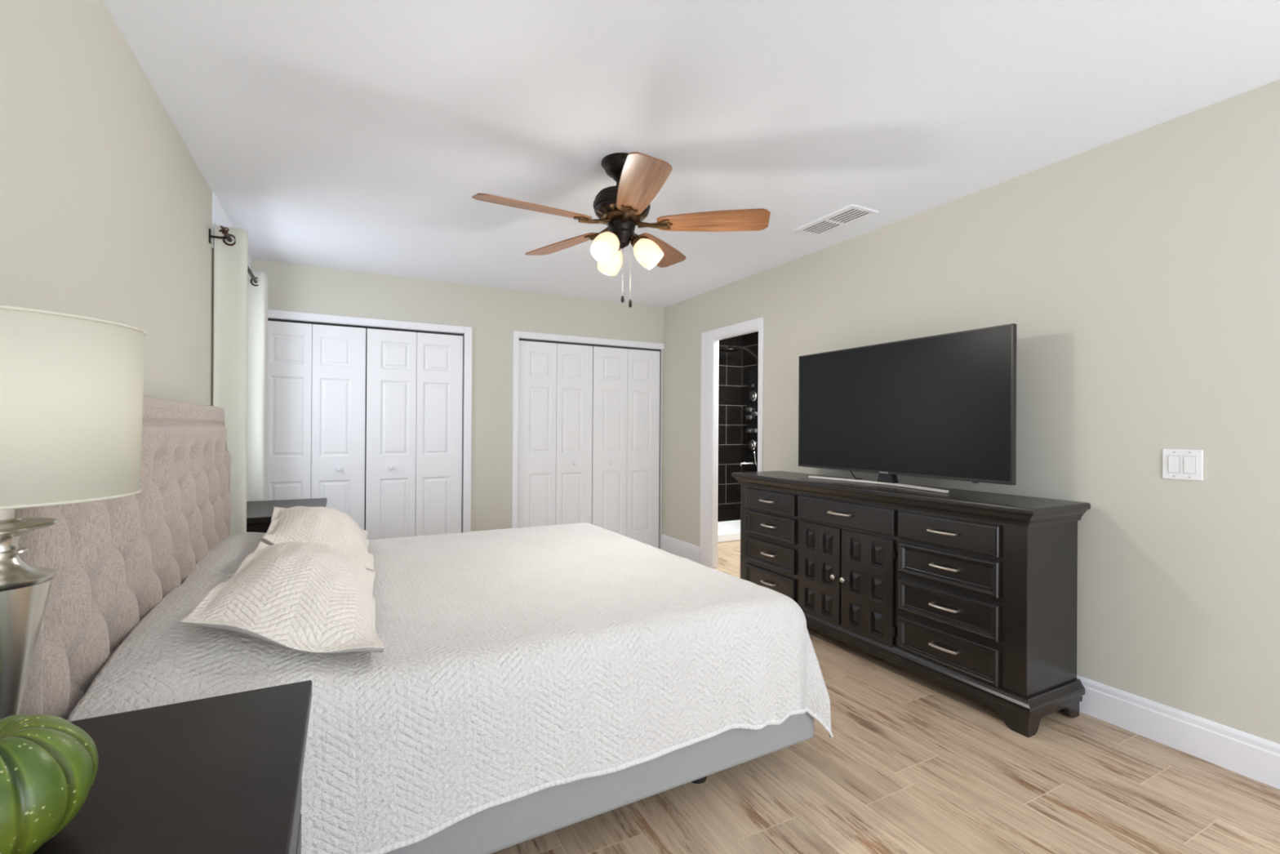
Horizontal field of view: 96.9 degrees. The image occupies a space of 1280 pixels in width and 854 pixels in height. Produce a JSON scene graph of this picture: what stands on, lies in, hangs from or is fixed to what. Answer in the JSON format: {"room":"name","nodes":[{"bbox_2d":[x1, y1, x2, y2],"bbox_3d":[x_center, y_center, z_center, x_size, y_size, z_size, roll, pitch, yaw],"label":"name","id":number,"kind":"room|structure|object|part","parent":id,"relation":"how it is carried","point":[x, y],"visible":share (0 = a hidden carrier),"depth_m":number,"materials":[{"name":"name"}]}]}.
{"room":"bedroom","nodes":[
{"label":"bedroom","id":0,"kind":"room"},
{"bbox_2d":[0,0,213,405],"bbox_3d":[-1.396,-0.007,1.197,0.120,2.440,6.812,0,0,-27],"label":"wall","id":1,"kind":"structure","parent":0,"point":[106,210],"depth_m":1.61,"materials":[{"name":"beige paint"}]},
{"bbox_2d":[212,192,251,269],"bbox_3d":[-2.543,-1.085,3.557,0.007,0.290,1.320,0,0,-27],"label":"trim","id":2,"kind":"structure","parent":1,"relation":"attached to","point":[220,218],"depth_m":3.08,"materials":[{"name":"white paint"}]},
{"bbox_2d":[208,225,257,283],"bbox_3d":[-2.442,-0.980,3.460,0.096,0.072,1.425,0,0,-27],"label":"curtain rod","id":3,"kind":"object","parent":1,"relation":"attached to","point":[224,232],"visible":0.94,"depth_m":2.92,"materials":[{"name":"black metal"}]},
{"bbox_2d":[213,223,248,535],"bbox_3d":[-2.189,0.070,3.037,0.146,2.262,0.106,0,0,-27],"label":"curtain","id":4,"kind":"object","parent":3,"relation":"hanging from","point":[230,259],"visible":0.62,"depth_m":3.02,"materials":[{"name":"white fabric"}]},
{"bbox_3d":[-2.433,-0.994,3.501,0.022,0.022,1.360,0,0,-27],"label":"rod","id":5,"kind":"part","parent":3,"relation":"part of","materials":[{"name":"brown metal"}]},
{"bbox_2d":[246,271,267,501],"bbox_3d":[-2.675,0.067,3.950,0.126,2.267,0.220,0,0,-27],"label":"curtain","id":6,"kind":"object","parent":3,"relation":"hanging from","point":[257,293],"visible":0.66,"depth_m":3.88,"materials":[{"name":"white fabric"}]},
{"bbox_2d":[250,258,663,548],"bbox_3d":[-1.340,0.001,4.997,3.484,2.440,0.120,0,0,-27],"label":"wall","id":7,"kind":"structure","parent":0,"point":[493,314],"depth_m":4.93,"materials":[{"name":"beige paint"}]},
{"bbox_2d":[266,320,365,529],"bbox_3d":[-2.509,0.207,4.325,0.738,1.986,0.070,0,0,-27],"label":"door","id":8,"kind":"structure","parent":7,"relation":"in","point":[324,397],"depth_m":4.35,"materials":[{"name":"white paint"}]},
{"bbox_3d":[-2.338,0.328,4.397,0.037,0.037,0.040,0,0,-27],"label":"knob","id":9,"kind":"part","parent":8,"relation":"part of","materials":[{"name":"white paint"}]},
{"bbox_2d":[267,309,471,532],"bbox_3d":[-2.178,0.177,4.550,1.583,2.075,0.139,0,0,-27],"label":"trim","id":10,"kind":"structure","parent":7,"relation":"attached to","point":[273,315],"depth_m":4.73,"materials":[{"name":"white paint"}]},
{"bbox_2d":[365,328,462,539],"bbox_3d":[-1.845,0.212,4.670,0.740,1.986,0.070,0,0,-27],"label":"door","id":11,"kind":"structure","parent":7,"relation":"in","point":[415,381],"depth_m":4.66,"materials":[{"name":"white paint"}]},
{"bbox_2d":[517,340,592,528],"bbox_3d":[-0.770,0.220,5.229,0.716,1.986,0.070,0,0,-27],"label":"door","id":12,"kind":"structure","parent":7,"relation":"in","point":[555,380],"depth_m":5.23,"materials":[{"name":"white paint"}]},
{"bbox_2d":[511,330,664,548],"bbox_3d":[-0.475,0.190,5.435,1.540,2.075,0.139,0,0,-27],"label":"trim","id":13,"kind":"structure","parent":7,"relation":"attached to","point":[517,335],"depth_m":5.15,"materials":[{"name":"white paint"}]},
{"bbox_2d":[591,346,660,547],"bbox_3d":[-0.123,0.225,5.565,0.728,1.986,0.070,0,0,-27],"label":"door","id":14,"kind":"structure","parent":7,"relation":"in","point":[625,437],"depth_m":5.57,"materials":[{"name":"white paint"}]},
{"bbox_2d":[102,0,1279,307],"bbox_3d":[0.221,-1.265,1.979,3.754,0.100,6.912,0,0,-27],"label":"ceiling","id":15,"kind":"structure","parent":0,"point":[359,135],"depth_m":2.14,"materials":[{"name":"white paint"}]},
{"bbox_2d":[471,151,770,307],"bbox_3d":[-0.122,-0.882,2.581,1.244,0.666,1.296,0,0,-27],"label":"ceiling fan","id":16,"kind":"object","parent":15,"relation":"hanging from","point":[639,177],"visible":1,"depth_m":2.53,"materials":[{"name":"brown wood"}]},
{"bbox_3d":[-0.448,-0.930,2.404,0.500,0.006,0.164,0,13,-29],"label":"blade","id":17,"kind":"part","parent":16,"relation":"part of","materials":[{"name":"brown wood"}]},
{"bbox_3d":[-0.388,-0.929,2.889,0.500,0.006,0.164,0,13,43],"label":"blade","id":18,"kind":"part","parent":16,"relation":"part of","materials":[{"name":"brown wood"}]},
{"bbox_3d":[-0.212,-0.927,2.535,0.177,0.044,0.072,0,13,-29],"label":"blade arm","id":19,"kind":"part","parent":16,"relation":"part of","materials":[{"name":"brown metal"}]},
{"bbox_3d":[-0.191,-0.927,2.705,0.177,0.044,0.072,0,13,43],"label":"blade arm","id":20,"kind":"part","parent":16,"relation":"part of","materials":[{"name":"brown metal"}]},
{"bbox_3d":[-0.145,-0.806,2.508,0.083,0.089,0.065,0,0,-27],"label":"bulb","id":21,"kind":"part","parent":16,"relation":"part of","materials":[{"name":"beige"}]},
{"bbox_3d":[-0.153,-0.794,2.498,0.136,0.140,0.125,0,0,-27],"label":"lamp shade","id":22,"kind":"part","parent":16,"relation":"part of","materials":[{"name":"beige glass"}]},
{"bbox_3d":[-0.143,-0.793,2.715,0.116,0.140,0.140,0,0,-27],"label":"lamp shade","id":23,"kind":"part","parent":16,"relation":"part of","materials":[{"name":"beige glass"}]},
{"bbox_3d":[-0.080,-0.719,2.619,0.002,0.224,0.003,0,0,-27],"label":"pull chain","id":24,"kind":"part","parent":16,"relation":"part of","materials":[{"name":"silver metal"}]},
{"bbox_3d":[-0.057,-0.926,2.462,0.072,0.044,0.177,14,-3,-11],"label":"blade arm","id":25,"kind":"part","parent":16,"relation":"part of","materials":[{"name":"brown metal"}]},
{"bbox_3d":[-0.045,-0.568,2.611,0.015,0.038,0.015,0,0,-27],"label":"chain pull","id":26,"kind":"part","parent":16,"relation":"part of","materials":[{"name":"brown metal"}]},
{"bbox_3d":[-0.044,-0.709,2.611,0.002,0.244,0.003,0,0,-27],"label":"pull chain","id":27,"kind":"part","parent":16,"relation":"part of","materials":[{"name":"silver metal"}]},
{"bbox_3d":[-0.022,-0.925,2.737,0.072,0.044,0.177,-14,-6,24],"label":"blade arm","id":28,"kind":"part","parent":16,"relation":"part of","materials":[{"name":"brown metal"}]},
{"bbox_3d":[-0.005,-0.928,2.198,0.164,0.006,0.500,14,-3,-11],"label":"blade","id":29,"kind":"part","parent":16,"relation":"part of","materials":[{"name":"brown wood"}]},
{"bbox_3d":[0.041,-0.792,2.599,0.136,0.140,0.125,0,0,-27],"label":"lamp shade","id":30,"kind":"part","parent":16,"relation":"part of","materials":[{"name":"beige glass"}]},
{"bbox_3d":[0.060,-0.925,2.587,0.177,0.044,0.072,0,-13,7],"label":"blade arm","id":31,"kind":"part","parent":16,"relation":"part of","materials":[{"name":"brown metal"}]},
{"bbox_3d":[0.091,-0.925,2.981,0.164,0.006,0.500,-14,-6,24],"label":"blade","id":32,"kind":"part","parent":16,"relation":"part of","materials":[{"name":"brown wood"}]},
{"bbox_3d":[0.328,-0.925,2.554,0.500,0.006,0.164,0,-13,7],"label":"blade","id":33,"kind":"part","parent":16,"relation":"part of","materials":[{"name":"brown wood"}]},
{"bbox_2d":[792,204,879,236],"bbox_3d":[1.133,-1.200,3.314,0.210,0.012,0.460,0,0,-27],"label":"ceiling vent","id":34,"kind":"object","parent":15,"relation":"in","point":[852,213],"visible":1,"depth_m":3.29,"materials":[{"name":"white metal"}]},
{"bbox_2d":[717,540,740,575],"bbox_3d":[1.281,1.239,5.147,1.202,0.001,2.750,0,0,-27],"label":"floor","id":35,"kind":"structure","parent":0,"point":[728,552],"depth_m":5.42,"materials":[{"name":"brown wood"}]},
{"bbox_2d":[717,520,740,542],"bbox_3d":[0.725,1.159,6.198,1.217,0.154,0.368,0,0,-27],"label":"shower pan","id":36,"kind":"object","parent":35,"relation":"on","point":[727,531],"visible":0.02,"depth_m":6.43,"materials":[{"name":"white ceramic"}]},
{"bbox_2d":[717,528,740,532],"bbox_3d":[0.717,1.209,6.212,1.217,0.054,0.240,0,0,-27],"label":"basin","id":37,"kind":"object","parent":36,"relation":"in","point":[718,530],"depth_m":6.46,"materials":[{"name":"white ceramic"}]},
{"bbox_2d":[717,334,742,521],"bbox_3d":[0.614,0.017,6.405,1.442,2.440,0.100,0,0,-27],"label":"wall","id":38,"kind":"structure","parent":0,"point":[730,366],"depth_m":6.57,"materials":[{"name":"brown tile"}]},
{"bbox_2d":[741,331,758,472],"bbox_3d":[1.867,0.023,5.449,0.100,2.440,2.950,0,0,-27],"label":"wall","id":39,"kind":"structure","parent":0,"point":[750,340],"depth_m":6.58,"materials":[{"name":"brown tile"}]},
{"bbox_2d":[720,345,758,471],"bbox_3d":[1.110,-0.207,6.290,0.469,1.393,0.260,0,0,-27],"label":"tower","id":40,"kind":"object","parent":39,"relation":"attached to","point":[753,374],"visible":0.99,"depth_m":6.39,"materials":[{"name":"black metal"}]},
{"bbox_3d":[1.162,-0.760,6.288,0.371,0.286,0.032,0,0,-9],"label":"shower arm","id":41,"kind":"part","parent":40,"relation":"part of","materials":[{"name":"silver metal"}]},
{"bbox_3d":[1.210,0.415,6.341,0.195,0.041,0.026,0,0,-5],"label":"tub spout","id":42,"kind":"part","parent":40,"relation":"part of","materials":[{"name":"silver metal"}]},
{"bbox_3d":[1.237,0.041,6.435,0.049,0.056,0.056,0,0,-27],"label":"control knob","id":43,"kind":"part","parent":40,"relation":"part of","materials":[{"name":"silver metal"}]},
{"bbox_3d":[1.233,-0.109,6.444,0.049,0.056,0.056,0,0,-27],"label":"control knob","id":44,"kind":"part","parent":40,"relation":"part of","materials":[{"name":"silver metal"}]},
{"bbox_3d":[1.234,-0.199,6.444,0.049,0.056,0.056,0,0,-27],"label":"control knob","id":45,"kind":"part","parent":40,"relation":"part of","materials":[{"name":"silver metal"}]},
{"bbox_3d":[1.276,0.041,6.360,0.049,0.056,0.056,0,0,-27],"label":"control knob","id":46,"kind":"part","parent":40,"relation":"part of","materials":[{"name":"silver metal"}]},
{"bbox_3d":[1.282,-0.149,6.351,0.049,0.056,0.056,0,0,-27],"label":"control knob","id":47,"kind":"part","parent":40,"relation":"part of","materials":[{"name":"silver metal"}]},
{"bbox_2d":[490,548,1279,853],"bbox_3d":[0.205,1.225,1.963,3.644,0.001,6.892,0,0,-27],"label":"floor","id":48,"kind":"structure","parent":0,"point":[912,762],"depth_m":1.89,"materials":[{"name":"brown wood"}]},
{"bbox_2d":[32,680,311,853],"bbox_3d":[-0.707,0.862,0.641,0.558,0.710,0.848,0,0,-27],"label":"nightstand","id":49,"kind":"object","parent":48,"relation":"on","point":[222,774],"visible":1,"depth_m":0.82,"materials":[{"name":"brown laminate"}]},
{"bbox_2d":[0,714,98,853],"bbox_3d":[-0.772,0.430,0.659,0.205,0.150,0.205,0,0,-39],"label":"gourd","id":50,"kind":"object","parent":49,"relation":"on","point":[49,764],"visible":1,"depth_m":0.65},
{"bbox_2d":[0,305,146,719],"bbox_3d":[-0.949,0.173,0.837,0.329,0.662,0.329,0,0,-27],"label":"table lamp","id":51,"kind":"object","parent":49,"relation":"on","point":[72,385],"visible":0.93,"depth_m":0.81,"materials":[{"name":"white fabric"}]},
{"bbox_2d":[0,508,14,519],"bbox_3d":[-0.948,0.085,0.837,0.034,0.102,0.034,0,0,-27],"label":"socket","id":52,"kind":"object","parent":51,"relation":"attached to","point":[5,514],"depth_m":0.83,"materials":[{"name":"white plastic"}]},
{"bbox_3d":[-0.948,-0.026,0.837,0.325,0.260,0.325,0,0,-27],"label":"lamp shade","id":53,"kind":"part","parent":51,"relation":"part of","materials":[{"name":"white fabric"}]},
{"bbox_3d":[-0.488,0.651,0.755,0.020,0.175,0.788,0,0,-27],"label":"drawer","id":54,"kind":"part","parent":49,"relation":"part of","materials":[{"name":"brown laminate"}]},
{"bbox_3d":[-0.489,0.841,0.754,0.020,0.175,0.788,0,0,-27],"label":"drawer","id":55,"kind":"part","parent":49,"relation":"part of","materials":[{"name":"brown laminate"}]},
{"bbox_2d":[246,497,327,533],"bbox_3d":[-2.249,0.857,3.552,0.496,0.710,0.825,0,0,-27],"label":"nightstand","id":56,"kind":"object","parent":48,"relation":"on","point":[259,513],"visible":0.05,"depth_m":3.53,"materials":[{"name":"brown laminate"}]},
{"bbox_2d":[14,395,813,853],"bbox_3d":[-0.736,0.567,2.349,2.140,1.305,2.000,0,0,-27],"label":"bed","id":57,"kind":"object","parent":48,"relation":"on","point":[114,560],"visible":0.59,"depth_m":1.54,"materials":[{"name":"grey fabric"}]},
{"bbox_3d":[-1.590,0.411,1.885,0.121,1.005,1.960,0,0,-27],"label":"headboard","id":58,"kind":"part","parent":57,"relation":"part of","materials":[{"name":"beige fabric"}]},
{"bbox_2d":[66,522,833,853],"bbox_3d":[-0.677,0.790,2.395,2.069,0.614,2.189,0,0,-27],"label":"quilt","id":59,"kind":"object","parent":57,"relation":"on","point":[513,664],"visible":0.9,"depth_m":1.59,"materials":[{"name":"white fabric"}]},
{"bbox_2d":[178,540,383,653],"bbox_3d":[-1.029,0.467,1.720,0.443,0.204,0.905,0,0,-27],"label":"pillow","id":60,"kind":"object","parent":59,"relation":"on","point":[299,596],"visible":1,"depth_m":1.48,"materials":[{"name":"beige fabric"}]},
{"bbox_2d":[261,506,374,569],"bbox_3d":[-1.389,0.458,2.496,0.420,0.214,0.810,0,0,-30],"label":"pillow","id":61,"kind":"object","parent":59,"relation":"on","point":[333,527],"visible":0.88,"depth_m":2.30,"materials":[{"name":"beige fabric"}]},
{"bbox_3d":[0.199,1.169,1.982,0.072,0.112,0.072,0,0,-27],"label":"leg","id":62,"kind":"part","parent":57,"relation":"part of","materials":[{"name":"black plastic"}]},
{"bbox_2d":[731,471,1090,737],"bbox_3d":[1.269,0.777,3.173,0.441,0.915,1.950,0,0,-27],"label":"dresser","id":63,"kind":"object","parent":48,"relation":"on","point":[973,594],"visible":0.98,"depth_m":2.61,"materials":[{"name":"black paint"}]},
{"bbox_3d":[0.806,0.474,3.628,0.034,0.012,0.128,0,0,-27],"label":"handle","id":64,"kind":"part","parent":63,"relation":"part of","materials":[{"name":"silver metal"}]},
{"bbox_3d":[0.817,1.001,3.634,0.034,0.012,0.128,0,0,-27],"label":"handle","id":65,"kind":"part","parent":63,"relation":"part of","materials":[{"name":"silver metal"}]},
{"bbox_3d":[0.818,0.817,3.634,0.034,0.012,0.128,0,0,-27],"label":"handle","id":66,"kind":"part","parent":63,"relation":"part of","materials":[{"name":"silver metal"}]},
{"bbox_3d":[0.819,0.635,3.635,0.034,0.012,0.128,0,0,-27],"label":"handle","id":67,"kind":"part","parent":63,"relation":"part of","materials":[{"name":"silver metal"}]},
{"bbox_3d":[0.827,1.003,3.639,0.022,0.155,0.470,0,0,-27],"label":"drawer","id":68,"kind":"part","parent":63,"relation":"part of","materials":[{"name":"black paint"}]},
{"bbox_3d":[0.828,0.819,3.640,0.022,0.153,0.470,0,0,-27],"label":"drawer","id":69,"kind":"part","parent":63,"relation":"part of","materials":[{"name":"black paint"}]},
{"bbox_3d":[0.829,0.637,3.640,0.022,0.152,0.470,0,0,-27],"label":"drawer","id":70,"kind":"part","parent":63,"relation":"part of","materials":[{"name":"black paint"}]},
{"bbox_3d":[0.831,0.477,3.641,0.022,0.132,0.470,0,0,-27],"label":"drawer","id":71,"kind":"part","parent":63,"relation":"part of","materials":[{"name":"black paint"}]},
{"bbox_3d":[1.029,0.830,3.257,0.018,0.537,0.314,0,0,-27],"label":"door","id":72,"kind":"part","parent":63,"relation":"part of","materials":[{"name":"black paint"}]},
{"bbox_3d":[1.069,0.828,3.132,0.032,0.031,0.031,0,0,-27],"label":"knob","id":73,"kind":"part","parent":63,"relation":"part of","materials":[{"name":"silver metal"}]},
{"bbox_3d":[1.083,0.474,3.094,0.034,0.012,0.153,0,0,-27],"label":"handle","id":74,"kind":"part","parent":63,"relation":"part of","materials":[{"name":"silver metal"}]},
{"bbox_3d":[1.100,0.828,3.072,0.032,0.031,0.031,0,0,-27],"label":"knob","id":75,"kind":"part","parent":63,"relation":"part of","materials":[{"name":"silver metal"}]},
{"bbox_3d":[1.108,0.476,3.107,0.022,0.135,0.668,0,0,-27],"label":"drawer","id":76,"kind":"part","parent":63,"relation":"part of","materials":[{"name":"black paint"}]},
{"bbox_3d":[1.183,0.830,2.961,0.018,0.537,0.328,0,0,-27],"label":"door","id":77,"kind":"part","parent":63,"relation":"part of","materials":[{"name":"black paint"}]},
{"bbox_2d":[798,323,1016,493],"bbox_3d":[1.393,-0.071,3.138,0.237,0.780,1.345,0,0,-27],"label":"television","id":78,"kind":"object","parent":63,"relation":"on","point":[944,406],"visible":1,"depth_m":2.95,"materials":[{"name":"black plastic"}]},
{"bbox_3d":[1.361,-0.102,3.121,0.022,0.720,1.345,0,0,-27],"label":"casing","id":79,"kind":"part","parent":78,"relation":"part of","materials":[{"name":"black plastic"}]},
{"bbox_3d":[1.282,0.375,3.180,0.418,0.050,1.926,0,0,-27],"label":"cornice","id":80,"kind":"part","parent":63,"relation":"part of","materials":[{"name":"black paint"}]},
{"bbox_3d":[1.360,0.476,2.561,0.034,0.012,0.138,0,0,-27],"label":"handle","id":81,"kind":"part","parent":63,"relation":"part of","materials":[{"name":"silver metal"}]},
{"bbox_3d":[1.371,1.003,2.567,0.034,0.012,0.138,0,0,-27],"label":"handle","id":82,"kind":"part","parent":63,"relation":"part of","materials":[{"name":"silver metal"}]},
{"bbox_3d":[1.279,1.129,3.179,0.413,0.088,1.916,0,0,-27],"label":"moulding","id":83,"kind":"part","parent":63,"relation":"part of","materials":[{"name":"black paint"}]},
{"bbox_3d":[1.372,0.819,2.567,0.034,0.012,0.138,0,0,-27],"label":"handle","id":84,"kind":"part","parent":63,"relation":"part of","materials":[{"name":"silver metal"}]},
{"bbox_3d":[1.373,0.636,2.568,0.034,0.012,0.138,0,0,-27],"label":"handle","id":85,"kind":"part","parent":63,"relation":"part of","materials":[{"name":"silver metal"}]},
{"bbox_3d":[1.381,1.005,2.572,0.022,0.155,0.483,0,0,-27],"label":"drawer","id":86,"kind":"part","parent":63,"relation":"part of","materials":[{"name":"black paint"}]},
{"bbox_3d":[1.382,0.821,2.573,0.022,0.153,0.483,0,0,-27],"label":"drawer","id":87,"kind":"part","parent":63,"relation":"part of","materials":[{"name":"black paint"}]},
{"bbox_3d":[1.383,0.638,2.573,0.022,0.152,0.483,0,0,-27],"label":"drawer","id":88,"kind":"part","parent":63,"relation":"part of","materials":[{"name":"black paint"}]},
{"bbox_3d":[1.385,0.478,2.574,0.022,0.132,0.483,0,0,-27],"label":"drawer","id":89,"kind":"part","parent":63,"relation":"part of","materials":[{"name":"black paint"}]},
{"bbox_2d":[662,79,1279,743],"bbox_3d":[1.766,0.017,2.840,0.040,2.440,6.812,0,0,-27],"label":"wall","id":90,"kind":"structure","parent":0,"point":[1137,275],"depth_m":2.34,"materials":[{"name":"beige paint"}]},
{"bbox_2d":[699,317,763,568],"bbox_3d":[0.764,0.194,4.746,0.064,2.080,0.838,0,0,-27],"label":"trim","id":91,"kind":"structure","parent":90,"relation":"attached to","point":[710,340],"depth_m":4.96,"materials":[{"name":"white paint"}]},
{"bbox_2d":[661,533,1279,789],"bbox_3d":[1.762,1.163,2.772,0.015,0.149,6.692,0,0,-27],"label":"baseboard","id":92,"kind":"structure","parent":90,"relation":"attached to","point":[1249,755],"depth_m":2.17,"materials":[{"name":"white paint"}]},
{"bbox_2d":[1162,448,1203,480],"bbox_3d":[2.082,0.144,2.177,0.010,0.116,0.118,0,0,-27],"label":"light switch","id":93,"kind":"object","parent":90,"relation":"attached to","point":[1177,464],"visible":1,"depth_m":2.17,"materials":[{"name":"white plastic"}]},
{"bbox_3d":[2.091,0.144,2.156,0.002,0.068,0.035,0,0,-27],"label":"rocker frame","id":94,"kind":"part","parent":93,"relation":"part of","materials":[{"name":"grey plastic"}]}
]}

